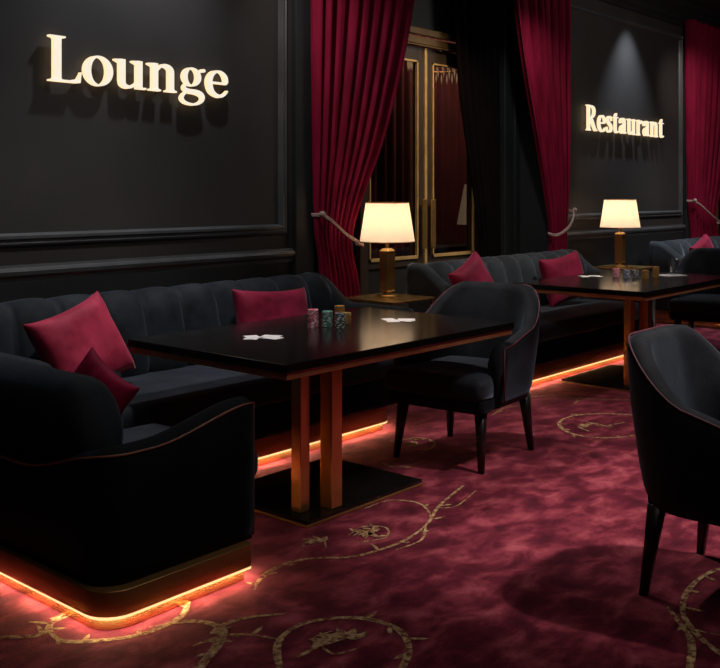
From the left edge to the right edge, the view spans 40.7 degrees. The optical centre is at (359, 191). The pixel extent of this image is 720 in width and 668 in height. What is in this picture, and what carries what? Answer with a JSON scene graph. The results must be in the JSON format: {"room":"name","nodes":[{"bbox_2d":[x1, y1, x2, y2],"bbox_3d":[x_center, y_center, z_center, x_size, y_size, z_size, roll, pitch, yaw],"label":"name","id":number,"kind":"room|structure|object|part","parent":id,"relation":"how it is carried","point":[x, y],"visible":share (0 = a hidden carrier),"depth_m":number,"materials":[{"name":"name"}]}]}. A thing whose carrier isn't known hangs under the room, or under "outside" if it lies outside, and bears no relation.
{"room":"entertainment venue","nodes":[
{"label":"entertainment venue","id":0,"kind":"room"},
{"bbox_2d":[0,0,291,265],"bbox_3d":[-2.989,-0.390,3.805,0.200,3.620,7.840,0,0,41],"label":"wall","id":1,"kind":"structure","parent":0,"point":[83,156],"depth_m":5.63,"materials":[{"name":"black paint"}]},
{"bbox_2d":[47,34,227,105],"bbox_3d":[-1.252,-0.679,5.619,0.050,0.312,1.248,0,0,41],"label":"wall sign","id":2,"kind":"object","parent":1,"relation":"attached to","point":[56,40],"visible":1,"depth_m":5.57,"materials":[{"name":"white plastic"}]},
{"bbox_2d":[0,0,286,246],"bbox_3d":[-1.637,-0.785,5.187,0.034,2.130,3.500,0,0,41],"label":"trim","id":3,"kind":"structure","parent":1,"relation":"attached to","point":[67,237],"depth_m":6.15,"materials":[{"name":"black wood"}]},
{"bbox_2d":[0,262,292,302],"bbox_3d":[-2.908,0.858,3.736,0.012,0.785,7.840,0,0,41],"label":"trim","id":4,"kind":"structure","parent":1,"relation":"attached to","point":[45,289],"depth_m":5.60,"materials":[{"name":"black wood"}]},
{"bbox_2d":[0,248,295,283],"bbox_3d":[-2.898,0.425,3.726,0.040,0.090,7.840,0,0,41],"label":"trim","id":5,"kind":"structure","parent":1,"relation":"attached to","point":[93,268],"depth_m":5.58,"materials":[{"name":"black wood"}]},
{"bbox_2d":[292,0,313,274],"bbox_3d":[-0.389,-0.280,6.620,0.045,3.400,0.180,0,0,41],"label":"pilaster","id":6,"kind":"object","parent":1,"relation":"attached to","point":[302,178],"depth_m":6.58,"materials":[{"name":"paint"}]},
{"bbox_2d":[311,0,413,302],"bbox_3d":[0.094,-0.320,7.061,0.216,3.441,1.246,0,0,41],"label":"curtain","id":7,"kind":"object","parent":1,"relation":"hanging from","point":[358,47],"visible":0.71,"depth_m":6.86,"materials":[{"name":"fabric"}]},
{"bbox_3d":[-0.256,0.149,6.571,0.043,0.042,0.044,0,0,41],"label":"tieback knob","id":8,"kind":"part","parent":7,"relation":"part of","materials":[{"name":"silver metal"}]},
{"bbox_2d":[354,223,355,263],"bbox_3d":[-1.263,-0.390,9.693,0.200,3.620,19.000,0,0,41],"label":"wall","id":9,"kind":"structure","parent":0,"point":[355,223],"depth_m":10.94,"materials":[{"name":"black paint"}]},
{"bbox_2d":[0,323,719,667],"bbox_3d":[3.046,1.419,5.961,11.200,0.003,19.000,0,0,41],"label":"floor","id":10,"kind":"structure","parent":0,"point":[533,560],"depth_m":3.59,"materials":[{"name":"carpet"}]},
{"bbox_2d":[0,359,257,629],"bbox_3d":[-0.900,1.034,3.696,0.960,0.771,0.830,0,0,41],"label":"sofa","id":11,"kind":"object","parent":10,"relation":"on","point":[106,525],"visible":0.99,"depth_m":3.33,"materials":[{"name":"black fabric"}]},
{"bbox_2d":[74,347,139,413],"bbox_3d":[-1.050,0.820,3.767,0.407,0.406,0.179,0,0,35],"label":"throw pillow","id":12,"kind":"object","parent":11,"relation":"on","point":[123,392],"visible":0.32,"depth_m":3.74,"materials":[{"name":"fabric"}]},
{"bbox_2d":[123,423,257,474],"bbox_3d":[-0.836,1.050,3.793,0.680,0.141,0.600,0,0,41],"label":"seat cushion","id":13,"kind":"object","parent":11,"relation":"on","point":[136,433],"depth_m":3.97,"materials":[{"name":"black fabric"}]},
{"bbox_2d":[0,272,413,465],"bbox_3d":[-0.830,0.971,5.243,0.920,0.897,2.640,0,0,41],"label":"sofa","id":14,"kind":"object","parent":10,"relation":"on","point":[170,392],"visible":0.41,"depth_m":5.10,"materials":[{"name":"black fabric"}]},
{"bbox_3d":[-1.649,0.902,4.305,0.890,0.735,0.150,0,0,41],"label":"armrest","id":15,"kind":"part","parent":14,"relation":"part of","materials":[{"name":"black fabric"}]},
{"bbox_2d":[23,291,135,372],"bbox_3d":[-1.335,0.745,4.648,0.253,0.505,0.538,0,0,31],"label":"throw pillow","id":16,"kind":"object","parent":14,"relation":"on","point":[62,341],"visible":0.72,"depth_m":4.58,"materials":[{"name":"fabric"}]},
{"bbox_3d":[-1.050,0.801,5.433,0.340,0.558,2.540,0,0,41],"label":"backrest","id":17,"kind":"part","parent":14,"relation":"part of","materials":[{"name":"black fabric"}]},
{"bbox_2d":[123,359,395,428],"bbox_3d":[-0.740,1.022,5.165,0.680,0.155,2.330,0,0,41],"label":"seat cushion","id":18,"kind":"object","parent":14,"relation":"on","point":[168,394],"depth_m":4.90,"materials":[{"name":"black fabric"}]},
{"bbox_2d":[232,287,307,323],"bbox_3d":[-0.504,0.735,5.636,0.568,0.375,0.200,0,0,-45],"label":"throw pillow","id":19,"kind":"object","parent":14,"relation":"on","point":[249,306],"visible":0.58,"depth_m":5.53,"materials":[{"name":"fabric"}]},
{"bbox_3d":[-0.834,1.180,5.246,0.890,0.180,2.600,0,0,41],"label":"seat","id":20,"kind":"part","parent":14,"relation":"part of","materials":[{"name":"black fabric"}]},
{"bbox_3d":[-0.019,0.902,6.188,0.890,0.735,0.150,0,0,41],"label":"armrest","id":21,"kind":"part","parent":14,"relation":"part of","materials":[{"name":"black fabric"}]},
{"bbox_2d":[128,307,513,527],"bbox_3d":[-0.133,1.044,4.712,1.030,0.748,1.650,0,0,41],"label":"pedestal table","id":22,"kind":"object","parent":10,"relation":"on","point":[307,494],"visible":0.95,"depth_m":4.29,"materials":[{"name":"black paint"}]},
{"bbox_2d":[244,335,260,338],"bbox_3d":[-0.497,0.668,4.473,0.064,0.001,0.090,0,0,-22],"label":"card","id":23,"kind":"object","parent":22,"relation":"on","point":[247,336],"visible":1,"depth_m":4.48,"materials":[{"name":"white paper"}]},
{"bbox_2d":[260,335,282,337],"bbox_3d":[-0.410,0.666,4.479,0.090,0.001,0.064,0,0,15],"label":"card","id":24,"kind":"object","parent":22,"relation":"on","point":[275,336],"visible":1,"depth_m":4.47,"materials":[{"name":"white paper"}]},
{"bbox_2d":[262,337,282,339],"bbox_3d":[-0.401,0.667,4.434,0.090,0.001,0.064,0,0,33],"label":"card","id":25,"kind":"object","parent":22,"relation":"on","point":[274,338],"visible":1,"depth_m":4.43,"materials":[{"name":"white paper"}]},
{"bbox_3d":[-0.260,1.060,4.235,0.058,0.660,0.058,0,0,41],"label":"post","id":26,"kind":"part","parent":22,"relation":"part of","materials":[{"name":"brown wood"}]},
{"bbox_3d":[-0.127,1.060,4.290,0.070,0.660,0.070,0,0,41],"label":"post","id":27,"kind":"part","parent":22,"relation":"part of","materials":[{"name":"brown wood"}]},
{"bbox_3d":[-0.196,1.405,4.601,0.620,0.026,0.800,0,0,41],"label":"plate","id":28,"kind":"part","parent":22,"relation":"part of","materials":[{"name":"black metal"}]},
{"bbox_3d":[-0.196,1.413,4.601,0.632,0.010,0.812,0,0,41],"label":"trim","id":29,"kind":"part","parent":22,"relation":"part of","materials":[{"name":"gold metal"}]},
{"bbox_2d":[383,318,395,320],"bbox_3d":[0.154,0.668,5.082,0.064,0.001,0.090,0,0,-19],"label":"card","id":30,"kind":"object","parent":22,"relation":"on","point":[386,319],"visible":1,"depth_m":5.08,"materials":[{"name":"white paper"}]},
{"bbox_2d":[346,293,434,406],"bbox_3d":[0.197,1.075,6.735,0.460,0.690,0.460,0,0,41],"label":"side table","id":31,"kind":"object","parent":10,"relation":"on","point":[369,298],"visible":0.34,"depth_m":6.65,"materials":[{"name":"brown wood"}]},
{"bbox_2d":[359,202,414,297],"bbox_3d":[0.189,0.400,6.741,0.392,0.658,0.392,0,0,41],"label":"table lamp","id":32,"kind":"object","parent":31,"relation":"on","point":[383,222],"visible":1,"depth_m":6.62,"materials":[{"name":"beige fabric"}]},
{"bbox_3d":[0.189,0.509,6.741,0.084,0.360,0.084,0,0,41],"label":"stem","id":33,"kind":"part","parent":32,"relation":"part of","materials":[{"name":"gold metal"}]},
{"bbox_3d":[0.189,0.209,6.741,0.384,0.270,0.384,0,0,41],"label":"lamp shade","id":34,"kind":"part","parent":32,"relation":"part of","materials":[{"name":"beige fabric"}]},
{"bbox_2d":[371,34,465,258],"bbox_3d":[0.769,-0.240,10.510,0.132,3.280,2.304,0,0,41],"label":"drape","id":35,"kind":"object","parent":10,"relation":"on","point":[392,175],"visible":0.25,"depth_m":10.60,"materials":[{"name":"red fabric"}]},
{"bbox_2d":[411,243,465,253],"bbox_3d":[0.956,0.980,9.887,0.320,0.880,1.000,0,0,41],"label":"console table","id":36,"kind":"object","parent":10,"relation":"on","point":[457,246],"visible":0.21,"depth_m":9.61,"materials":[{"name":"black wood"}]},
{"bbox_2d":[457,184,465,224],"bbox_3d":[1.218,0.229,10.190,0.400,0.620,0.400,0,0,41],"label":"lamp","id":37,"kind":"object","parent":36,"relation":"on","point":[462,212],"visible":0.07,"depth_m":10.11,"materials":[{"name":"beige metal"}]},
{"bbox_2d":[385,281,539,474],"bbox_3d":[0.579,0.968,5.283,0.709,0.904,0.743,0,0,36],"label":"tub chair","id":38,"kind":"object","parent":10,"relation":"on","point":[478,378],"visible":0.89,"depth_m":5.15,"materials":[{"name":"black fabric"}]},
{"bbox_3d":[0.226,1.260,5.207,0.067,0.320,0.082,0,0,36],"label":"leg","id":39,"kind":"part","parent":38,"relation":"part of","materials":[{"name":"black wood"}]},
{"bbox_2d":[385,356,493,401],"bbox_3d":[0.539,0.988,5.229,0.604,0.134,0.610,0,0,36],"label":"seat cushion","id":40,"kind":"object","parent":38,"relation":"on","point":[426,378],"depth_m":5.03,"materials":[{"name":"black fabric"}]},
{"bbox_3d":[0.551,1.077,5.245,0.593,0.085,0.616,0,0,36],"label":"seat","id":41,"kind":"part","parent":38,"relation":"part of","materials":[{"name":"black fabric"}]},
{"bbox_3d":[0.525,1.260,5.613,0.067,0.320,0.082,0,0,36],"label":"leg","id":42,"kind":"part","parent":38,"relation":"part of","materials":[{"name":"black wood"}]},
{"bbox_3d":[0.611,1.260,4.924,0.067,0.320,0.082,0,0,36],"label":"leg","id":43,"kind":"part","parent":38,"relation":"part of","materials":[{"name":"black wood"}]},
{"bbox_3d":[0.909,1.260,5.330,0.067,0.320,0.082,0,0,36],"label":"leg","id":44,"kind":"part","parent":38,"relation":"part of","materials":[{"name":"black wood"}]},
{"bbox_2d":[406,249,654,386],"bbox_3d":[1.481,0.971,7.912,0.920,0.897,2.420,0,0,41],"label":"sofa","id":45,"kind":"object","parent":10,"relation":"on","point":[580,334],"visible":0.42,"depth_m":7.61,"materials":[{"name":"black fabric"}]},
{"bbox_3d":[0.734,0.902,7.057,0.890,0.735,0.150,0,0,41],"label":"armrest","id":46,"kind":"part","parent":45,"relation":"part of","materials":[{"name":"grey fabric"}]},
{"bbox_2d":[448,251,493,285],"bbox_3d":[0.839,0.690,7.158,0.214,0.497,0.509,0,0,36],"label":"throw pillow","id":47,"kind":"object","parent":45,"relation":"on","point":[473,269],"visible":0.42,"depth_m":7.10,"materials":[{"name":"fabric"}]},
{"bbox_3d":[1.261,0.801,8.101,0.340,0.558,2.320,0,0,41],"label":"backrest","id":48,"kind":"part","parent":45,"relation":"part of","materials":[{"name":"grey fabric"}]},
{"bbox_2d":[538,250,583,306],"bbox_3d":[1.723,0.730,8.191,0.575,0.455,0.199,0,0,-41],"label":"throw pillow","id":49,"kind":"object","parent":45,"relation":"on","point":[569,264],"visible":0.68,"depth_m":8.07,"materials":[{"name":"fabric"}]},
{"bbox_2d":[538,299,638,342],"bbox_3d":[1.571,1.022,7.833,0.680,0.156,2.110,0,0,41],"label":"seat cushion","id":50,"kind":"object","parent":45,"relation":"on","point":[572,319],"depth_m":7.68,"materials":[{"name":"grey fabric"}]},
{"bbox_3d":[1.477,1.180,7.915,0.890,0.180,2.380,0,0,41],"label":"seat","id":51,"kind":"part","parent":45,"relation":"part of","materials":[{"name":"black fabric"}]},
{"bbox_3d":[2.220,0.902,8.773,0.890,0.735,0.150,0,0,41],"label":"armrest","id":52,"kind":"part","parent":45,"relation":"part of","materials":[{"name":"grey fabric"}]},
{"bbox_2d":[515,270,719,391],"bbox_3d":[2.060,1.044,7.443,1.030,0.748,1.650,0,0,41],"label":"pedestal table","id":53,"kind":"object","parent":10,"relation":"on","point":[630,290],"visible":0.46,"depth_m":7.03,"materials":[{"name":"black paint"}]},
{"bbox_3d":[1.997,1.413,7.332,0.632,0.010,0.812,0,0,41],"label":"trim","id":54,"kind":"part","parent":53,"relation":"part of","materials":[{"name":"gold metal"}]},
{"bbox_3d":[1.997,1.405,7.332,0.620,0.026,0.800,0,0,41],"label":"plate","id":55,"kind":"part","parent":53,"relation":"part of","materials":[{"name":"black mirror"}]},
{"bbox_3d":[1.933,1.060,6.966,0.058,0.660,0.058,0,0,41],"label":"post","id":56,"kind":"part","parent":53,"relation":"part of","materials":[{"name":"brown wood"}]},
{"bbox_3d":[2.066,1.060,7.021,0.070,0.660,0.070,0,0,41],"label":"post","id":57,"kind":"part","parent":53,"relation":"part of","materials":[{"name":"brown wood"}]},
{"bbox_2d":[659,274,686,275],"bbox_3d":[2.495,0.668,7.800,0.220,0.003,0.140,0,0,-20],"label":"playing cards","id":58,"kind":"object","parent":53,"relation":"on","point":[659,274],"visible":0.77,"depth_m":7.76,"materials":[{"name":"white paper"}]},
{"bbox_2d":[594,264,655,326],"bbox_3d":[2.580,1.075,9.486,0.460,0.690,0.460,0,0,41],"label":"side table","id":59,"kind":"object","parent":10,"relation":"on","point":[607,267],"visible":0.07,"depth_m":9.38,"materials":[{"name":"brown wood"}]},
{"bbox_2d":[600,199,640,266],"bbox_3d":[2.533,0.400,9.448,0.392,0.658,0.392,0,0,41],"label":"table lamp","id":60,"kind":"object","parent":59,"relation":"on","point":[616,213],"visible":1,"depth_m":9.33,"materials":[{"name":"beige fabric"}]},
{"bbox_3d":[2.533,0.509,9.448,0.084,0.360,0.084,0,0,41],"label":"stem","id":61,"kind":"part","parent":60,"relation":"part of","materials":[{"name":"gold metal"}]},
{"bbox_3d":[2.533,0.209,9.448,0.384,0.270,0.384,0,0,41],"label":"lamp shade","id":62,"kind":"part","parent":60,"relation":"part of","materials":[{"name":"beige fabric"}]},
{"bbox_2d":[627,324,719,596],"bbox_3d":[1.367,0.968,3.446,0.743,0.904,0.709,0,0,41],"label":"tub chair","id":63,"kind":"object","parent":10,"relation":"on","point":[674,371],"visible":1,"depth_m":3.36,"materials":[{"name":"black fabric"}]},
{"bbox_3d":[1.034,1.260,3.419,0.082,0.320,0.067,0,0,41],"label":"leg","id":64,"kind":"part","parent":63,"relation":"part of","materials":[{"name":"black wood"}]},
{"bbox_3d":[1.347,1.260,3.780,0.082,0.320,0.067,0,0,41],"label":"leg","id":65,"kind":"part","parent":63,"relation":"part of","materials":[{"name":"black wood"}]},
{"bbox_2d":[649,236,719,327],"bbox_3d":[4.328,0.971,11.200,0.920,0.897,2.600,0,0,41],"label":"sofa","id":66,"kind":"object","parent":10,"relation":"on","point":[667,255],"visible":0.27,"depth_m":10.45,"materials":[{"name":"black fabric"}]},
{"bbox_3d":[3.522,0.902,10.277,0.890,0.735,0.150,0,0,41],"label":"armrest","id":67,"kind":"part","parent":66,"relation":"part of","materials":[{"name":"grey fabric"}]},
{"bbox_3d":[4.109,0.801,11.390,0.340,0.558,2.500,0,0,41],"label":"backrest","id":68,"kind":"part","parent":66,"relation":"part of","materials":[{"name":"grey fabric"}]},
{"bbox_2d":[689,234,713,251],"bbox_3d":[3.738,0.680,10.547,0.180,0.444,0.487,0,0,44],"label":"throw pillow","id":69,"kind":"object","parent":66,"relation":"on","point":[704,242],"visible":0.33,"depth_m":10.52,"materials":[{"name":"fabric"}]},
{"bbox_2d":[668,248,719,328],"bbox_3d":[3.144,0.968,8.644,0.709,0.904,0.743,0,0,32],"label":"tub chair","id":70,"kind":"object","parent":10,"relation":"on","point":[702,305],"visible":0.85,"depth_m":8.63,"materials":[{"name":"black fabric"}]},
{"bbox_3d":[2.798,1.260,8.543,0.067,0.320,0.082,0,0,32],"label":"leg","id":71,"kind":"part","parent":70,"relation":"part of","materials":[{"name":"black wood"}]},
{"bbox_3d":[3.067,1.260,8.969,0.067,0.320,0.082,0,0,32],"label":"leg","id":72,"kind":"part","parent":70,"relation":"part of","materials":[{"name":"black wood"}]},
{"bbox_2d":[668,294,719,314],"bbox_3d":[3.108,0.988,8.587,0.604,0.134,0.610,0,0,32],"label":"seat cushion","id":73,"kind":"object","parent":70,"relation":"on","point":[681,304],"depth_m":8.41,"materials":[{"name":"black fabric"}]},
{"bbox_3d":[3.119,1.077,8.604,0.593,0.085,0.616,0,0,32],"label":"seat","id":74,"kind":"part","parent":70,"relation":"part of","materials":[{"name":"black fabric"}]},
{"bbox_2d":[407,61,412,67],"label":"chandelier","id":75,"kind":"object","parent":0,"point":[409,63],"depth_m":9.41,"materials":[{"name":"gold metal"}]},
{"bbox_2d":[411,0,512,254],"bbox_3d":[0.727,-0.390,8.630,0.200,3.620,2.600,0,0,41],"label":"wall","id":76,"kind":"structure","parent":0,"point":[501,1],"depth_m":9.10,"materials":[{"name":"paint"}]},
{"bbox_2d":[356,45,426,306],"bbox_3d":[0.280,0.085,7.957,0.105,2.630,0.836,0,0,41],"label":"door","id":77,"kind":"structure","parent":76,"relation":"in","point":[367,268],"depth_m":8.19,"materials":[{"name":"black wood"}]},
{"bbox_3d":[0.258,0.870,7.974,0.020,0.500,0.634,0,0,41],"label":"panel","id":78,"kind":"part","parent":77,"relation":"part of","materials":[{"name":"black wood"}]},
{"bbox_3d":[0.531,0.270,8.210,0.055,0.420,0.056,0,0,41],"label":"handle","id":79,"kind":"part","parent":77,"relation":"part of","materials":[{"name":"gold metal"}]},
{"bbox_2d":[407,26,455,52],"bbox_3d":[0.546,-1.305,8.245,0.070,0.150,1.780,0,0,41],"label":"trim","id":80,"kind":"structure","parent":76,"relation":"attached to","point":[413,40],"depth_m":8.29,"materials":[{"name":"brown wood"}]},
{"bbox_2d":[426,48,479,262],"bbox_3d":[0.829,0.085,8.591,0.105,2.630,0.834,0,0,41],"label":"door","id":81,"kind":"structure","parent":76,"relation":"in","point":[433,57],"depth_m":8.35,"materials":[{"name":"black wood"}]},
{"bbox_3d":[0.614,0.270,8.305,0.055,0.420,0.056,0,0,41],"label":"handle","id":82,"kind":"part","parent":81,"relation":"part of","materials":[{"name":"gold metal"}]},
{"bbox_2d":[499,0,499,74],"bbox_3d":[1.276,-0.290,9.088,0.030,3.420,0.090,0,0,41],"label":"trim","id":83,"kind":"structure","parent":76,"relation":"attached to","point":[499,0],"depth_m":9.10,"materials":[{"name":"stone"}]},
{"bbox_2d":[503,0,509,254],"bbox_3d":[1.393,-0.290,9.224,0.030,3.420,0.090,0,0,41],"label":"trim","id":84,"kind":"structure","parent":76,"relation":"attached to","point":[506,3],"depth_m":9.20,"materials":[{"name":"wood"}]},
{"bbox_2d":[513,6,519,253],"bbox_3d":[1.511,-0.290,9.360,0.030,3.420,0.090,0,0,41],"label":"trim","id":85,"kind":"structure","parent":76,"relation":"attached to","point":[516,54],"depth_m":9.33,"materials":[{"name":"wood"}]},
{"bbox_2d":[520,59,548,253],"bbox_3d":[1.727,-0.290,9.365,0.349,3.420,0.200,0,0,41],"label":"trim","id":86,"kind":"structure","parent":76,"relation":"attached to","point":[534,237],"depth_m":9.32,"materials":[{"name":"stone"}]},
{"bbox_2d":[567,0,682,230],"bbox_3d":[2.906,-0.390,10.612,0.200,3.620,3.250,0,0,41],"label":"wall","id":87,"kind":"structure","parent":0,"point":[628,72],"depth_m":10.37,"materials":[{"name":"black paint"}]},
{"bbox_2d":[513,0,576,250],"bbox_3d":[1.671,-0.320,8.881,0.204,3.441,1.096,0,0,41],"label":"curtain","id":88,"kind":"object","parent":87,"relation":"hanging from","point":[543,27],"visible":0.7,"depth_m":9.00,"materials":[{"name":"fabric"}]},
{"bbox_2d":[585,105,663,137],"bbox_3d":[2.841,-0.741,10.345,0.050,0.258,1.816,0,0,41],"label":"wall sign","id":89,"kind":"object","parent":87,"relation":"attached to","point":[653,129],"visible":1,"depth_m":10.22,"materials":[{"name":"white"}]},
{"bbox_2d":[567,232,683,270],"bbox_3d":[2.987,0.858,10.543,0.012,0.785,3.250,0,0,41],"label":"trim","id":90,"kind":"structure","parent":87,"relation":"attached to","point":[596,251],"depth_m":10.15,"materials":[{"name":"black wood"}]},
{"bbox_2d":[568,2,682,220],"bbox_3d":[2.884,-0.785,10.407,0.034,2.130,2.850,0,0,41],"label":"trim","id":91,"kind":"structure","parent":87,"relation":"attached to","point":[576,7],"depth_m":10.99,"materials":[{"name":"black wood"}]},
{"bbox_2d":[567,224,685,239],"bbox_3d":[2.997,0.425,10.534,0.040,0.090,3.250,0,0,41],"label":"trim","id":92,"kind":"structure","parent":87,"relation":"attached to","point":[595,233],"depth_m":10.32,"materials":[{"name":"black wood"}]},
{"bbox_2d":[599,0,719,27],"bbox_3d":[0.804,-2.080,7.902,0.170,0.240,19.000,0,0,41],"label":"trim","id":93,"kind":"structure","parent":87,"relation":"attached to","point":[676,12],"depth_m":11.10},
{"bbox_2d":[683,27,690,238],"bbox_3d":[3.961,-0.280,11.643,0.045,3.400,0.310,0,0,41],"label":"trim","id":94,"kind":"structure","parent":87,"relation":"attached to","point":[685,203],"depth_m":11.53,"materials":[{"name":"stone"}]},
{"bbox_2d":[685,19,719,237],"bbox_3d":[4.405,-0.320,12.024,0.198,3.441,1.555,0,0,41],"label":"curtain","id":95,"kind":"object","parent":87,"relation":"hanging from","point":[702,41],"visible":0.74,"depth_m":11.72,"materials":[{"name":"fabric"}]},
{"bbox_2d":[684,0,719,13],"bbox_3d":[3.046,-2.250,5.961,11.200,0.100,19.000,0,0,41],"label":"ceiling","id":96,"kind":"structure","parent":0,"point":[713,5],"depth_m":11.38,"materials":[{"name":"black paint"}]},
{"bbox_2d":[434,66,457,83],"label":"chandelier","id":97,"kind":"object","parent":96,"relation":"hanging from","point":[449,71],"depth_m":9.69,"materials":[{"name":"gold metal"}]},
{"bbox_3d":[0.807,-1.289,9.487,0.696,0.192,0.696,0,0,41],"label":"frame","id":98,"kind":"part","parent":97,"relation":"part of","materials":[{"name":"gold metal"}]},
{"bbox_3d":[-0.405,-0.390,7.322,0.200,3.620,0.860,0,0,41],"label":"wall","id":99,"kind":"structure","parent":0,"visible":0},
{"bbox_2d":[314,236,318,272],"bbox_3d":[-0.420,-0.290,6.886,0.349,3.420,0.200,0,0,41],"label":"trim","id":100,"kind":"structure","parent":99,"relation":"attached to","point":[316,267],"depth_m":6.75,"materials":[{"name":"wood"}]},
{"bbox_3d":[0.710,-2.100,8.076,0.200,0.200,3.460,0,0,41],"label":"wall","id":101,"kind":"structure","parent":0,"visible":0},
{"bbox_2d":[453,0,500,256],"bbox_3d":[1.046,-0.290,8.623,0.063,3.380,0.834,0,0,41],"label":"drape","id":102,"kind":"object","parent":101,"relation":"hanging from","point":[476,22],"visible":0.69,"depth_m":8.67,"materials":[{"name":"black fabric"}]},
{"bbox_3d":[4.894,-1.790,13.442,0.200,0.820,1.830,0,0,41],"label":"wall","id":103,"kind":"structure","parent":0,"visible":0},
{"bbox_2d":[716,196,719,235],"bbox_3d":[4.698,0.085,13.059,0.105,2.630,0.836,0,0,41],"label":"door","id":104,"kind":"structure","parent":103,"relation":"in","point":[718,208],"depth_m":13.32,"materials":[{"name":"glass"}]}
]}

